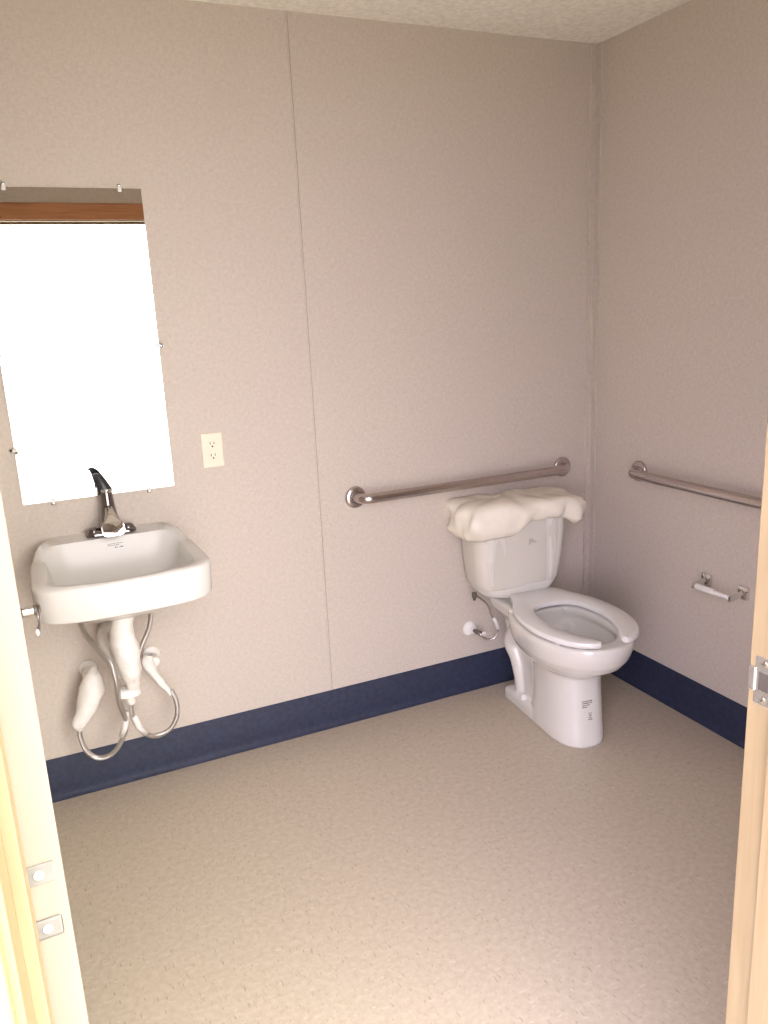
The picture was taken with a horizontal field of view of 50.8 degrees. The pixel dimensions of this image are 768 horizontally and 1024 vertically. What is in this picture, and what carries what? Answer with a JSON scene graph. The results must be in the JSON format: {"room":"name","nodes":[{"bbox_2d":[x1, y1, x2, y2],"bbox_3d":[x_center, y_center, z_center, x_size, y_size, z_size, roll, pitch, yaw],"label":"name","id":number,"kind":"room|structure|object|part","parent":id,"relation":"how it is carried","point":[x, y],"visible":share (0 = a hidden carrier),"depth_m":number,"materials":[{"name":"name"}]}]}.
{"room":"public restroom","nodes":[
{"label":"public restroom","id":0,"kind":"room"},
{"bbox_2d":[0,0,589,760],"bbox_3d":[-0.286,-0.373,2.830,2.640,2.440,0.100,-9,15,-23],"label":"wall","id":1,"kind":"structure","parent":0,"point":[442,173],"depth_m":2.77,"materials":[{"name":"paint"}]},
{"bbox_2d":[0,181,173,505],"bbox_3d":[-0.913,-0.494,2.441,0.484,0.937,0.011,-9,15,-23],"label":"mirror","id":2,"kind":"object","parent":1,"relation":"attached to","point":[80,364],"visible":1,"depth_m":2.44,"materials":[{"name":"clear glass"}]},
{"bbox_2d":[71,623,128,760],"bbox_3d":[-0.907,0.548,2.529,0.140,0.517,0.288,-16,19,-42],"label":"supplies","id":3,"kind":"object","parent":1,"relation":"attached to","point":[92,687],"visible":0.95,"depth_m":2.54,"materials":[{"name":"white plastic"}]},
{"bbox_2d":[30,522,211,623],"bbox_3d":[-0.781,0.204,2.394,0.480,0.201,0.486,-9,15,-23],"label":"sink","id":4,"kind":"object","parent":1,"relation":"attached to","point":[154,567],"visible":0.98,"depth_m":2.32,"materials":[{"name":"ceramic"}]},
{"bbox_2d":[86,473,135,537],"bbox_3d":[-0.851,-0.023,2.495,0.154,0.198,0.135,-9,15,-23],"label":"faucet","id":5,"kind":"object","parent":4,"relation":"on","point":[110,524],"visible":1,"depth_m":2.50,"materials":[{"name":"silver metal"}]},
{"bbox_3d":[-0.873,-0.091,2.498,0.058,0.065,0.028,-13,17,-34],"label":"handle","id":6,"kind":"part","parent":5,"relation":"part of","materials":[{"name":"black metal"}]},
{"bbox_3d":[-0.858,0.054,2.541,0.154,0.027,0.054,-9,15,-23],"label":"plate","id":7,"kind":"part","parent":5,"relation":"part of","materials":[{"name":"silver metal"}]},
{"bbox_3d":[-0.840,0.022,2.488,0.066,0.083,0.095,-9,15,-23],"label":"spout","id":8,"kind":"part","parent":5,"relation":"part of","materials":[{"name":"silver metal"}]},
{"bbox_2d":[97,617,141,704],"bbox_3d":[-0.841,0.406,2.520,0.083,0.367,0.302,-13,17,-35],"label":"trap","id":9,"kind":"object","parent":4,"relation":"attached to","point":[124,654],"visible":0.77,"depth_m":2.42,"materials":[{"name":"white plastic"}]},
{"bbox_2d":[128,613,179,738],"bbox_3d":[-0.746,0.508,2.625,0.126,0.454,0.242,-3,14,-1],"label":"supplies","id":10,"kind":"object","parent":1,"relation":"attached to","point":[150,659],"visible":0.86,"depth_m":2.64,"materials":[{"name":"white plastic"}]},
{"bbox_2d":[200,432,223,467],"bbox_3d":[-0.567,-0.205,2.674,0.070,0.114,0.008,-9,15,-23],"label":"electrical outlet","id":11,"kind":"object","parent":1,"relation":"attached to","point":[211,443],"visible":1,"depth_m":2.67,"materials":[{"name":"beige plastic"}]},
{"bbox_2d":[207,440,216,448],"bbox_3d":[-0.567,-0.223,2.667,0.033,0.028,0.003,-9,15,-23],"label":"receptacle","id":12,"kind":"object","parent":11,"relation":"attached to","point":[211,444],"depth_m":2.67,"materials":[{"name":"beige plastic"}]},
{"bbox_2d":[208,452,217,459],"bbox_3d":[-0.565,-0.185,2.677,0.033,0.028,0.003,-9,15,-23],"label":"receptacle","id":13,"kind":"object","parent":11,"relation":"attached to","point":[211,455],"depth_m":2.68,"materials":[{"name":"beige plastic"}]},
{"bbox_2d":[46,647,513,802],"bbox_3d":[-0.208,0.748,3.058,2.440,0.150,0.016,-9,15,-23],"label":"baseboard","id":14,"kind":"structure","parent":1,"relation":"attached to","point":[77,774],"depth_m":2.97,"materials":[{"name":"blue rubber"}]},
{"bbox_2d":[285,11,331,689],"bbox_3d":[-0.252,-0.438,2.775,0.004,2.290,0.003,-9,15,-23],"label":"trim","id":15,"kind":"structure","parent":1,"relation":"attached to","point":[285,11],"depth_m":2.73,"materials":[{"name":"plastic"}]},
{"bbox_2d":[345,457,570,507],"bbox_3d":[0.325,-0.112,3.080,0.995,0.081,0.076,-9,15,-23],"label":"grab bar","id":16,"kind":"object","parent":1,"relation":"attached to","point":[355,496],"visible":1,"depth_m":3.01,"materials":[{"name":"metal"}]},
{"bbox_2d":[463,592,499,639],"bbox_3d":[0.380,0.400,3.204,0.121,0.220,0.110,-9,15,-23],"label":"supplies","id":17,"kind":"object","parent":1,"relation":"attached to","point":[470,627],"visible":1,"depth_m":3.21,"materials":[{"name":"white plastic"}]},
{"bbox_2d":[582,42,602,596],"bbox_3d":[0.829,-0.605,3.233,0.035,2.290,0.031,-9,15,-23],"label":"trim","id":18,"kind":"structure","parent":1,"relation":"attached to","point":[596,50],"depth_m":3.19,"materials":[{"name":"plastic"}]},
{"bbox_2d":[53,673,743,1023],"bbox_3d":[0.207,1.057,2.221,2.640,0.080,2.170,-9,15,-23],"label":"floor","id":19,"kind":"structure","parent":0,"point":[449,860],"depth_m":2.25,"materials":[{"name":"laminate"}]},
{"bbox_2d":[462,518,638,747],"bbox_3d":[0.602,0.410,2.962,0.464,0.777,0.723,-8,15,-19],"label":"toilet","id":20,"kind":"object","parent":19,"relation":"on","point":[559,644],"visible":0.99,"depth_m":2.97,"materials":[{"name":"white ceramic"}]},
{"bbox_3d":[0.500,0.171,3.142,0.394,0.314,0.182,-8,15,-19],"label":"tank","id":21,"kind":"part","parent":20,"relation":"part of","materials":[{"name":"white ceramic"}]},
{"bbox_2d":[445,486,586,541],"bbox_3d":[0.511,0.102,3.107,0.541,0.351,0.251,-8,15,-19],"label":"plastic wrap","id":22,"kind":"object","parent":20,"relation":"on","point":[474,517],"visible":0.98,"depth_m":2.99,"materials":[{"name":"white plastic"}]},
{"bbox_3d":[0.650,0.580,3.005,0.371,0.422,0.680,-8,15,-19],"label":"bowl","id":23,"kind":"part","parent":20,"relation":"part of","materials":[{"name":"white ceramic"}]},
{"bbox_3d":[0.662,0.370,2.887,0.372,0.022,0.541,-8,15,-19],"label":"seat","id":24,"kind":"part","parent":20,"relation":"part of","materials":[{"name":"white plastic"}]},
{"bbox_2d":[191,0,689,43],"bbox_3d":[0.090,-1.394,1.605,2.640,0.100,2.170,-9,15,-23],"label":"ceiling","id":25,"kind":"structure","parent":0,"point":[583,21],"depth_m":2.60,"materials":[{"name":"white paint"}]},
{"bbox_2d":[593,0,767,706],"bbox_3d":[1.300,-0.345,2.419,0.100,2.440,2.170,-9,15,-23],"label":"wall","id":26,"kind":"structure","parent":0,"point":[682,338],"depth_m":2.79,"materials":[{"name":"paint"}]},
{"bbox_2d":[611,650,746,748],"bbox_3d":[1.292,0.768,2.693,0.016,0.150,1.930,-9,15,-23],"label":"baseboard","id":27,"kind":"structure","parent":26,"relation":"attached to","point":[705,706],"depth_m":3.03,"materials":[{"name":"blue rubber"}]},
{"bbox_2d":[628,461,761,509],"bbox_3d":[1.169,-0.043,2.606,0.076,0.081,1.149,-9,15,-23],"label":"grab bar","id":28,"kind":"object","parent":26,"relation":"attached to","point":[638,471],"visible":0.99,"depth_m":2.77,"materials":[{"name":"metal"}]},
{"bbox_2d":[692,572,749,601],"bbox_3d":[1.145,0.260,2.772,0.072,0.046,0.202,-9,15,-23],"label":"toilet paper holder","id":29,"kind":"object","parent":26,"relation":"attached to","point":[743,592],"visible":1,"depth_m":2.75,"materials":[{"name":"silver metal"}]},
{"bbox_3d":[1.113,0.243,2.843,0.071,0.046,0.042,-9,15,-23],"label":"post","id":30,"kind":"part","parent":29,"relation":"part of","materials":[{"name":"silver metal"}]},
{"bbox_3d":[1.180,0.276,2.702,0.071,0.046,0.042,-9,15,-23],"label":"post","id":31,"kind":"part","parent":29,"relation":"part of","materials":[{"name":"silver metal"}]},
{"bbox_3d":[0.575,0.042,1.016,2.640,2.440,0.140,-9,15,-23],"label":"wall","id":32,"kind":"structure","parent":0,"visible":0},
{"bbox_2d":[0,490,88,1023],"bbox_3d":[-0.517,0.268,1.143,0.122,2.019,0.909,-10,16,-25],"label":"door","id":33,"kind":"structure","parent":32,"relation":"in","point":[19,720],"depth_m":0.73,"materials":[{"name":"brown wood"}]},
{"bbox_3d":[-0.660,0.184,1.501,0.044,0.062,0.062,-10,16,-25],"label":"lever","id":34,"kind":"part","parent":33,"relation":"part of","materials":[{"name":"silver metal"}]},
{"bbox_2d":[0,417,767,1023],"bbox_3d":[0.115,0.272,0.848,1.069,2.120,0.172,-9,15,-23],"label":"door frame","id":35,"kind":"structure","parent":32,"relation":"attached to","point":[24,994],"depth_m":1.08,"materials":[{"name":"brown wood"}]},
{"bbox_3d":[-0.305,0.370,0.584,0.069,2.098,0.018,-9,15,-23],"label":"outside casing","id":36,"kind":"part","parent":35,"relation":"part of","materials":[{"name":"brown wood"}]},
{"bbox_3d":[0.530,0.196,1.116,0.057,2.098,0.012,-9,15,-23],"label":"inside casing","id":37,"kind":"part","parent":35,"relation":"part of","materials":[{"name":"brown wood"}]},
{"bbox_2d":[748,655,767,708],"bbox_3d":[0.508,0.228,1.089,0.006,0.070,0.038,-9,15,-23],"label":"strike plate","id":38,"kind":"object","parent":35,"relation":"attached to","point":[758,674],"visible":1,"depth_m":1.09,"materials":[{"name":"silver metal"}]}
]}

